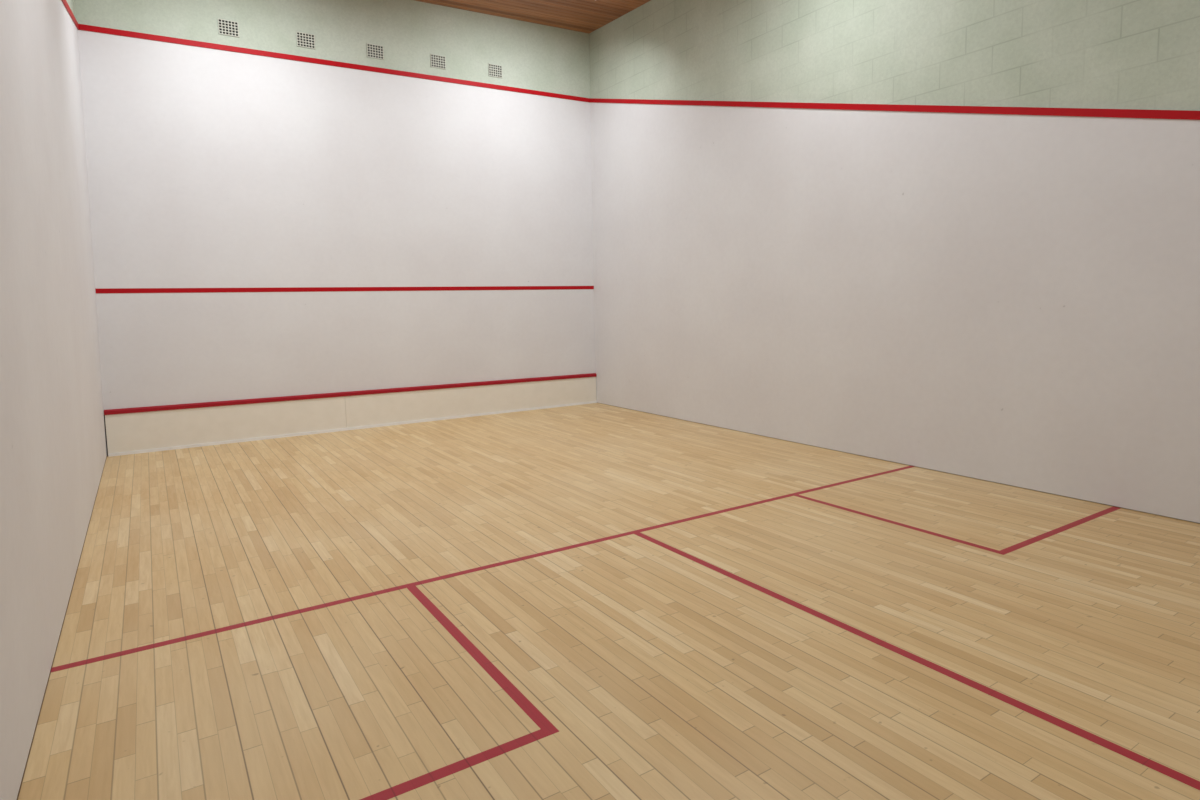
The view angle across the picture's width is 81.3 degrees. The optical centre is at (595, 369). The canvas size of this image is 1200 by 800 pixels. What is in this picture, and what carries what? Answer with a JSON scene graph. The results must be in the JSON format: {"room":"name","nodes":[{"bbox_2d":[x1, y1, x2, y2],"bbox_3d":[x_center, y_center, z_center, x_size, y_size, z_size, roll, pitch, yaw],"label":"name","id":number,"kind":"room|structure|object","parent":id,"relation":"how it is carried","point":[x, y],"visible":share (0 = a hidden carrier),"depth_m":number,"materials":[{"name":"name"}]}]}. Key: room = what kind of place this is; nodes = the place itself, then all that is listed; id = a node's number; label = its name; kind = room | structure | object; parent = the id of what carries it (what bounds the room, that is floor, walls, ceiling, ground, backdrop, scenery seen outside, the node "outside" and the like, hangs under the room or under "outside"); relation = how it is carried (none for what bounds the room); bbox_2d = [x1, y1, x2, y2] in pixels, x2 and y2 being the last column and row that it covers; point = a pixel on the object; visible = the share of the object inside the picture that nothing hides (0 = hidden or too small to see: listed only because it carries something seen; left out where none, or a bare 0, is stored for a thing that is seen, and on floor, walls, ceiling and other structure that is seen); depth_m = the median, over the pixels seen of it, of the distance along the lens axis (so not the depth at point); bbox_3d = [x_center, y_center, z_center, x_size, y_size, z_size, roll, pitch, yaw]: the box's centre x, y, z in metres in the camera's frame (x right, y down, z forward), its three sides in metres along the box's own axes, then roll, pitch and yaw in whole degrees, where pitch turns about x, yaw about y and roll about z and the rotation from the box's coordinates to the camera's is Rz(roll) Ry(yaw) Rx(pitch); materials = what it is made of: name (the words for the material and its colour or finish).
{"room":"squash court","nodes":[
{"label":"squash court","id":0,"kind":"room"},
{"bbox_2d":[0,0,106,799],"bbox_3d":[-2.795,-1.657,3.201,0.270,5.950,9.965,-5,6,-33],"label":"wall","id":1,"kind":"structure","parent":0,"point":[53,455],"depth_m":3.38,"materials":[{"name":"paint"}]},
{"bbox_2d":[61,0,78,28],"bbox_3d":[-2.752,-2.192,3.290,0.011,2.154,9.740,-5,6,-32],"label":"side wall out line","id":2,"kind":"structure","parent":1,"relation":"attached to","point":[64,2],"depth_m":6.35,"materials":[{"name":"red paint"}]},
{"bbox_2d":[74,0,594,454],"bbox_3d":[-2.794,-2.221,9.202,6.797,5.950,0.200,-5,6,-33],"label":"wall","id":3,"kind":"structure","parent":0,"point":[207,167],"depth_m":8.74,"materials":[{"name":"paint"}]},
{"bbox_2d":[218,18,238,36],"bbox_3d":[-4.220,-3.922,8.033,0.210,0.170,0.011,-5,6,-33],"label":"air vent","id":4,"kind":"object","parent":3,"relation":"in","point":[225,27],"visible":1,"depth_m":8.03,"materials":[{"name":"metal"}]},
{"bbox_2d":[296,31,314,48],"bbox_3d":[-3.517,-3.990,8.482,0.210,0.170,0.011,-5,6,-33],"label":"air vent","id":5,"kind":"object","parent":3,"relation":"in","point":[306,40],"visible":1,"depth_m":8.48,"materials":[{"name":"metal"}]},
{"bbox_2d":[78,24,589,101],"bbox_3d":[-2.741,-3.837,8.979,6.331,0.170,0.010,-5,6,-33],"label":"front wall out line","id":6,"kind":"object","parent":3,"relation":"attached to","point":[81,26],"visible":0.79,"depth_m":8.51,"materials":[{"name":"red paint"}]},
{"bbox_2d":[95,286,593,292],"bbox_3d":[-2.705,-1.059,9.233,6.369,0.065,0.003,-5,6,-33],"label":"service line","id":7,"kind":"object","parent":3,"relation":"attached to","point":[294,289],"visible":1,"depth_m":8.76,"materials":[{"name":"red paint"}]},
{"bbox_2d":[104,373,596,456],"bbox_3d":[-2.676,0.491,9.359,6.390,0.516,0.035,-5,6,-33],"label":"board","id":8,"kind":"object","parent":3,"relation":"attached to","point":[136,430],"visible":1,"depth_m":8.85,"materials":[{"name":"beige paint"}]},
{"bbox_2d":[367,43,383,59],"bbox_3d":[-2.815,-4.059,8.930,0.210,0.170,0.011,-5,6,-33],"label":"air vent","id":9,"kind":"object","parent":3,"relation":"in","point":[375,51],"visible":1,"depth_m":8.93,"materials":[{"name":"metal"}]},
{"bbox_2d":[430,54,445,68],"bbox_3d":[-2.112,-4.127,9.378,0.210,0.170,0.011,-5,6,-33],"label":"air vent","id":10,"kind":"object","parent":3,"relation":"in","point":[437,61],"visible":1,"depth_m":9.38,"materials":[{"name":"metal"}]},
{"bbox_2d":[488,63,501,77],"bbox_3d":[-1.410,-4.195,9.826,0.210,0.170,0.011,-5,6,-33],"label":"air vent","id":11,"kind":"object","parent":3,"relation":"in","point":[494,70],"visible":1,"depth_m":9.82,"materials":[{"name":"metal"}]},
{"bbox_2d":[415,0,650,32],"bbox_3d":[-0.147,-4.279,4.807,6.597,0.745,9.950,-5,6,-33],"label":"ceiling","id":12,"kind":"structure","parent":0,"point":[586,16],"depth_m":9.58,"materials":[{"name":"brown wood"}]},
{"bbox_2d":[17,403,1199,799],"bbox_3d":[-0.044,1.141,5.317,6.797,0.120,10.150,-5,6,-33],"label":"floor","id":13,"kind":"structure","parent":0,"point":[660,673],"depth_m":3.42,"materials":[{"name":"brown wood"}]},
{"bbox_2d":[360,586,558,799],"bbox_3d":[-1.267,1.338,2.830,1.641,0.001,1.639,-5,6,-33],"label":"box","id":14,"kind":"object","parent":13,"relation":"on","point":[547,728],"visible":1,"depth_m":2.62,"materials":[{"name":"red paint"}]},
{"bbox_2d":[50,466,913,672],"bbox_3d":[0.275,1.121,4.815,6.397,0.001,0.050,-5,6,-33],"label":"short line","id":15,"kind":"object","parent":13,"relation":"on","point":[117,654],"visible":1,"depth_m":3.96,"materials":[{"name":"red paint"}]},
{"bbox_2d":[634,532,1199,789],"bbox_3d":[1.434,1.270,3.006,0.050,0.001,4.258,-5,6,-33],"label":"half court line","id":16,"kind":"object","parent":13,"relation":"on","point":[1098,740],"visible":1,"depth_m":2.87,"materials":[{"name":"red paint"}]},
{"bbox_2d":[794,495,1119,554],"bbox_3d":[2.731,1.021,5.386,1.641,0.001,1.639,-5,6,-33],"label":"box","id":17,"kind":"object","parent":13,"relation":"on","point":[1111,509],"visible":1,"depth_m":4.73,"materials":[{"name":"red paint"}]},
{"bbox_2d":[589,0,1199,522],"bbox_3d":[2.721,-2.093,6.728,0.200,5.950,9.965,-5,6,-33],"label":"wall","id":18,"kind":"structure","parent":0,"point":[1013,300],"depth_m":6.36,"materials":[{"name":"paint"}]},
{"bbox_2d":[590,98,1199,119],"bbox_3d":[2.578,-2.514,6.705,0.010,2.579,9.740,-5,6,-33],"label":"side wall out line","id":19,"kind":"structure","parent":18,"relation":"attached to","point":[1081,112],"depth_m":5.97,"materials":[{"name":"red paint"}]}
]}

